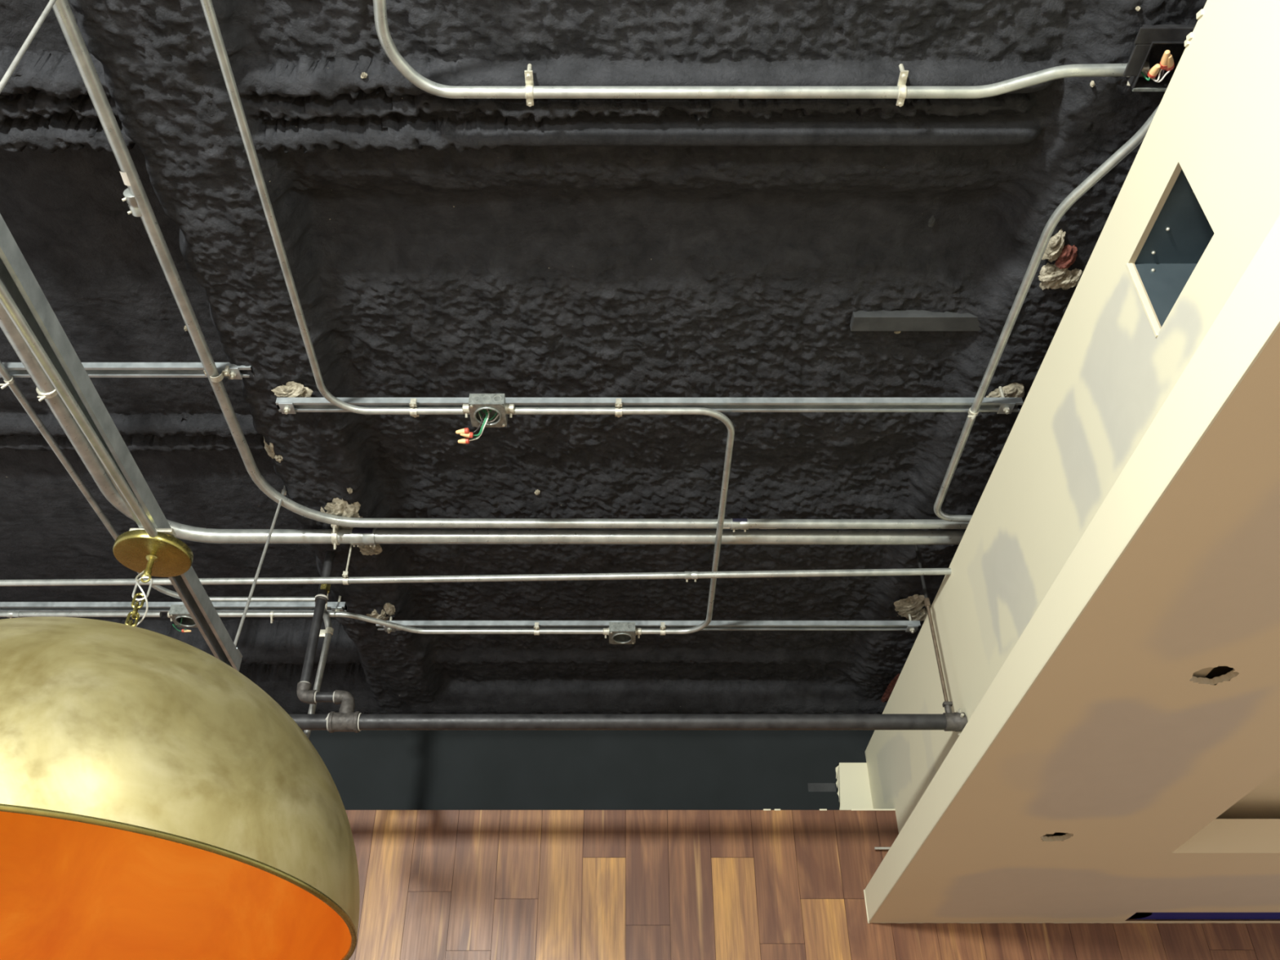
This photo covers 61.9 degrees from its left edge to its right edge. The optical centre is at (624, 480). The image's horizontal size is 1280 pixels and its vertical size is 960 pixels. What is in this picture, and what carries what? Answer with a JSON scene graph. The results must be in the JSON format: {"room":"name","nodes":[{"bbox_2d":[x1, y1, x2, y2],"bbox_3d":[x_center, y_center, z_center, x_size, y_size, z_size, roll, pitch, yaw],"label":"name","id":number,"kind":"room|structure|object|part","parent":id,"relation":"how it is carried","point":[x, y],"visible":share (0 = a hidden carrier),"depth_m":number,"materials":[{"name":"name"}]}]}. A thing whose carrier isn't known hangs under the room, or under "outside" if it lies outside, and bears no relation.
{"room":"building under construction","nodes":[
{"label":"building under construction","id":0,"kind":"room"},
{"bbox_2d":[0,279,176,537],"bbox_3d":[-1.038,-0.476,1.539,0.094,0.031,2.028,0,-37,0],"label":"conduit","id":1,"kind":"object","parent":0,"point":[6,301],"visible":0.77,"depth_m":1.98,"materials":[{"name":"silver metal"}]},
{"bbox_2d":[302,729,875,810],"bbox_3d":[0.000,2.481,4.075,7.200,3.920,0.123,0,-37,0],"label":"wall","id":2,"kind":"structure","parent":0,"point":[417,770],"depth_m":4.88,"materials":[{"name":"black paint"}]},
{"bbox_2d":[0,0,1207,714],"bbox_3d":[0.000,-0.757,2.824,7.200,0.440,6.010,0,-37,0],"label":"ceiling","id":3,"kind":"structure","parent":0,"point":[434,246],"depth_m":2.97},
{"bbox_2d":[0,362,253,379],"bbox_3d":[-1.873,-0.310,3.086,1.594,0.043,0.046,0,-37,0],"label":"channel","id":4,"kind":"object","parent":3,"relation":"attached to","point":[15,369],"visible":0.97,"depth_m":3.08,"materials":[{"name":"metal"}]},
{"bbox_2d":[0,360,315,601],"bbox_3d":[-1.730,-0.036,3.410,0.544,0.045,1.954,-11,-38,14],"label":"conduit","id":5,"kind":"object","parent":4,"relation":"attached to","point":[9,380],"visible":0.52,"depth_m":3.48,"materials":[{"name":"silver metal"}]},
{"bbox_2d":[223,367,242,379],"bbox_3d":[-1.131,-0.308,3.084,0.041,0.005,0.046,0,-37,0],"label":"washer","id":6,"kind":"object","parent":4,"relation":"in","point":[234,373],"depth_m":3.07,"materials":[{"name":"metal"}]},
{"bbox_2d":[48,0,969,533],"bbox_3d":[0.272,-0.549,2.712,2.956,0.067,2.393,0,-37,0],"label":"conduit","id":7,"kind":"object","parent":4,"relation":"attached to","point":[135,196],"visible":0.94,"depth_m":3.36,"materials":[{"name":"silver metal"}]},
{"bbox_2d":[933,105,1159,521],"bbox_3d":[1.170,-0.381,2.865,0.335,0.048,1.766,0,-37,0],"label":"conduit","id":8,"kind":"object","parent":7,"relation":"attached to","point":[1129,146],"visible":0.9,"depth_m":2.74,"materials":[{"name":"silver metal"}]},
{"bbox_2d":[0,0,286,671],"bbox_3d":[-1.049,-0.590,2.100,0.099,0.824,3.148,1,-37,-2],"label":"strut","id":9,"kind":"object","parent":3,"relation":"hanging from","point":[16,275],"visible":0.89,"depth_m":2.05,"materials":[{"name":"metal"}]},
{"bbox_3d":[-1.086,-0.746,1.903,0.009,0.778,0.009,0,-37,0],"label":"hanger rod","id":10,"kind":"part","parent":9,"relation":"part of","materials":[{"name":"silver metal"}]},
{"bbox_2d":[0,529,359,959],"bbox_3d":[-1.036,0.467,2.104,1.114,0.835,1.113,9,-38,-12],"label":"dome pendant","id":11,"kind":"object","parent":9,"relation":"hanging from","point":[157,802],"visible":1,"depth_m":1.81,"materials":[{"name":"gold metal"}]},
{"bbox_3d":[-1.045,0.269,2.290,0.045,0.236,0.039,0,-37,0],"label":"lamp cord","id":12,"kind":"part","parent":11,"relation":"part of","materials":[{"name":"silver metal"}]},
{"bbox_3d":[-1.104,0.253,3.239,0.009,0.805,0.309,9,-38,-12],"label":"hanger rod","id":13,"kind":"part","parent":9,"relation":"part of","materials":[{"name":"silver metal"}]},
{"bbox_2d":[0,595,347,612],"bbox_3d":[-2.174,0.479,4.088,2.217,0.082,0.046,0,-37,0],"label":"channel","id":14,"kind":"object","parent":3,"relation":"attached to","point":[163,606],"visible":0.75,"depth_m":4.07,"materials":[{"name":"metal"}]},
{"bbox_2d":[0,611,161,618],"bbox_3d":[-2.514,0.515,4.055,1.503,0.029,0.031,0,-37,0],"label":"conduit","id":15,"kind":"object","parent":14,"relation":"attached to","point":[10,615],"visible":0.88,"depth_m":4.05,"materials":[{"name":"silver metal"}]},
{"bbox_2d":[167,604,197,632],"bbox_3d":[-1.658,0.537,4.019,0.149,0.115,0.128,0,-37,0],"label":"junction box","id":16,"kind":"object","parent":14,"relation":"attached to","point":[180,615],"visible":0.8,"depth_m":4.02,"materials":[{"name":"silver metal"}]},
{"bbox_3d":[-1.658,0.532,4.038,0.103,0.002,0.103,0,-37,0],"label":"plate","id":17,"kind":"part","parent":16,"relation":"part of","materials":[{"name":"silver metal"}]},
{"bbox_2d":[330,606,343,611],"bbox_3d":[-1.095,0.497,4.074,0.041,0.005,0.046,0,-37,0],"label":"washer","id":18,"kind":"object","parent":14,"relation":"in","point":[332,608],"depth_m":4.06,"materials":[{"name":"metal"}]},
{"bbox_2d":[217,611,603,635],"bbox_3d":[-0.826,0.561,4.116,1.533,0.059,0.114,4,-37,-6],"label":"conduit","id":19,"kind":"object","parent":14,"relation":"attached to","point":[536,630],"visible":0.97,"depth_m":4.15,"materials":[{"name":"silver metal"}]},
{"bbox_2d":[303,594,333,739],"bbox_3d":[-1.103,0.666,3.794,0.044,0.638,0.136,28,-45,-32],"label":"conduit","id":20,"kind":"object","parent":3,"relation":"attached to","point":[327,633],"visible":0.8,"depth_m":3.77,"materials":[{"name":"silver metal"}]},
{"bbox_2d":[0,543,951,586],"bbox_3d":[-1.015,0.277,3.731,4.281,0.210,0.060,-1,-37,1],"label":"conduit","id":21,"kind":"object","parent":3,"relation":"attached to","point":[345,580],"visible":0.94,"depth_m":3.66,"materials":[{"name":"silver metal"}]},
{"bbox_3d":[-0.959,0.255,3.725,0.006,0.182,0.006,-14,-39,18],"label":"hanger rod","id":22,"kind":"part","parent":21,"relation":"part of","materials":[{"name":"silver metal"}]},
{"bbox_2d":[0,302,965,549],"bbox_3d":[0.019,-0.556,2.697,3.462,0.078,2.599,0,-37,0],"label":"conduit","id":23,"kind":"object","parent":3,"relation":"attached to","point":[357,536],"visible":0.84,"depth_m":3.69,"materials":[{"name":"silver metal"}]},
{"bbox_2d":[288,544,967,735],"bbox_3d":[-1.096,0.461,3.712,4.408,0.882,0.075,0,-37,0],"label":"pipe","id":24,"kind":"object","parent":3,"relation":"hanging from","point":[346,720],"visible":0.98,"depth_m":3.45,"materials":[{"name":"black metal"}]},
{"bbox_3d":[1.062,0.321,3.822,0.011,0.242,0.011,9,-38,-12],"label":"hanger rod","id":25,"kind":"part","parent":24,"relation":"part of","materials":[{"name":"black"}]},
{"bbox_3d":[1.062,0.595,3.616,0.012,0.442,0.012,0,-37,0],"label":"hanger rod","id":26,"kind":"part","parent":24,"relation":"part of","materials":[{"name":"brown metal"}]},
{"bbox_2d":[376,613,920,633],"bbox_3d":[0.094,0.559,4.208,2.132,0.099,0.046,0,-37,0],"label":"channel","id":27,"kind":"object","parent":3,"relation":"attached to","point":[910,625],"visible":0.86,"depth_m":4.18,"materials":[{"name":"metal"}]},
{"bbox_2d":[383,626,395,631],"bbox_3d":[-0.922,0.584,4.190,0.041,0.005,0.046,0,-37,0],"label":"washer","id":28,"kind":"object","parent":27,"relation":"in","point":[386,628],"depth_m":4.18,"materials":[{"name":"metal"}]},
{"bbox_2d":[603,622,641,644],"bbox_3d":[-0.008,0.598,4.156,0.149,0.048,0.103,0,-37,0],"label":"junction box","id":29,"kind":"object","parent":27,"relation":"attached to","point":[619,633],"visible":1,"depth_m":4.13,"materials":[{"name":"silver metal"}]},
{"bbox_3d":[-0.008,0.612,4.145,0.103,0.002,0.103,0,-37,0],"label":"plate","id":30,"kind":"part","parent":29,"relation":"part of","materials":[{"name":"silver metal"}]},
{"bbox_3d":[1.130,0.559,4.208,0.010,0.099,0.010,0,-37,0],"label":"threaded rod","id":31,"kind":"part","parent":27,"relation":"part of","materials":[{"name":"silver metal"}]},
{"bbox_2d":[905,625,918,631],"bbox_3d":[1.130,0.584,4.190,0.041,0.005,0.046,0,-37,0],"label":"washer","id":32,"kind":"object","parent":27,"relation":"in","point":[908,628],"depth_m":4.18,"materials":[{"name":"metal"}]},
{"bbox_2d":[275,386,1022,413],"bbox_3d":[0.073,-0.236,3.150,2.184,0.101,0.046,0,-37,0],"label":"channel","id":33,"kind":"object","parent":3,"relation":"attached to","point":[1002,405],"visible":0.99,"depth_m":3.12,"materials":[{"name":"metal"}]},
{"bbox_2d":[278,402,296,413],"bbox_3d":[-0.989,-0.210,3.131,0.041,0.005,0.046,0,-37,0],"label":"washer","id":34,"kind":"object","parent":33,"relation":"in","point":[283,407],"depth_m":3.12,"materials":[{"name":"metal"}]},
{"bbox_2d":[200,0,469,417],"bbox_3d":[-0.660,-0.721,2.422,0.418,0.041,1.775,0,-37,0],"label":"conduit","id":35,"kind":"object","parent":33,"relation":"attached to","point":[207,6],"visible":0.99,"depth_m":2.57,"materials":[{"name":"silver metal"}]},
{"bbox_2d":[455,393,514,444],"bbox_3d":[-0.403,-0.176,3.079,0.166,0.103,0.112,0,-37,0],"label":"junction box","id":36,"kind":"object","parent":33,"relation":"attached to","point":[485,410],"visible":1,"depth_m":3.08,"materials":[{"name":"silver metal"}]},
{"bbox_3d":[-0.394,-0.186,3.081,0.103,0.002,0.103,0,-37,0],"label":"plate","id":37,"kind":"part","parent":36,"relation":"part of","materials":[{"name":"silver metal"}]},
{"bbox_2d":[506,398,734,635],"bbox_3d":[-0.011,0.191,3.637,0.690,0.041,1.377,0,-37,0],"label":"conduit","id":38,"kind":"object","parent":33,"relation":"attached to","point":[618,411],"visible":0.99,"depth_m":3.17,"materials":[{"name":"silver metal"}]},
{"bbox_3d":[1.120,-0.236,3.150,0.010,0.101,0.010,0,-37,0],"label":"threaded rod","id":39,"kind":"part","parent":33,"relation":"part of","materials":[{"name":"silver metal"}]},
{"bbox_2d":[996,402,1015,413],"bbox_3d":[1.120,-0.210,3.131,0.041,0.005,0.046,0,-37,0],"label":"washer","id":40,"kind":"object","parent":33,"relation":"in","point":[1005,407],"depth_m":3.12,"materials":[{"name":"metal"}]},
{"bbox_2d":[373,0,1149,106],"bbox_3d":[0.305,-1.226,1.901,1.655,0.068,1.233,0,-37,0],"label":"conduit","id":41,"kind":"object","parent":3,"relation":"attached to","point":[901,91],"visible":0.94,"depth_m":2.35,"materials":[{"name":"silver metal"}]},
{"bbox_2d":[1123,24,1195,91],"bbox_3d":[1.152,-0.909,2.271,0.175,0.080,0.143,0,-37,0],"label":"junction box","id":42,"kind":"object","parent":3,"relation":"attached to","point":[1148,37],"visible":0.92,"depth_m":2.26,"materials":[{"name":"black metal"}]},
{"bbox_2d":[345,808,1279,959],"bbox_3d":[0.000,2.681,3.612,7.200,3.045,0.383,0,-37,0],"label":"wall","id":43,"kind":"structure","parent":0,"point":[765,884],"depth_m":4.17,"materials":[{"name":"brown wood"}]},
{"bbox_2d":[874,846,890,849],"bbox_3d":[1.056,1.471,4.259,0.112,0.011,0.011,0,-37,0],"label":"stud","id":44,"kind":"object","parent":43,"relation":"attached to","point":[875,847],"visible":0.6,"depth_m":4.25,"materials":[{"name":"silver metal"}]},
{"bbox_2d":[863,215,1279,923],"bbox_3d":[2.268,-0.024,1.962,2.663,0.196,5.510,0,-37,0],"label":"ceiling","id":45,"kind":"structure","parent":0,"point":[1121,762],"depth_m":2.61,"materials":[{"name":"beige paint"}]},
{"bbox_2d":[865,0,1279,833],"bbox_3d":[1.115,-0.210,2.339,0.018,0.778,5.890,0,-37,0],"label":"wall","id":46,"kind":"structure","parent":0,"point":[1109,366],"depth_m":2.46,"materials":[{"name":"beige paint"}]},
{"bbox_2d":[1134,169,1213,326],"bbox_3d":[1.268,-0.471,2.179,0.286,0.228,0.278,0,-37,0],"label":"opening","id":47,"kind":"object","parent":46,"relation":"attached to","point":[1181,232],"visible":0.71,"depth_m":2.30,"materials":[{"name":"metal"}]}
]}

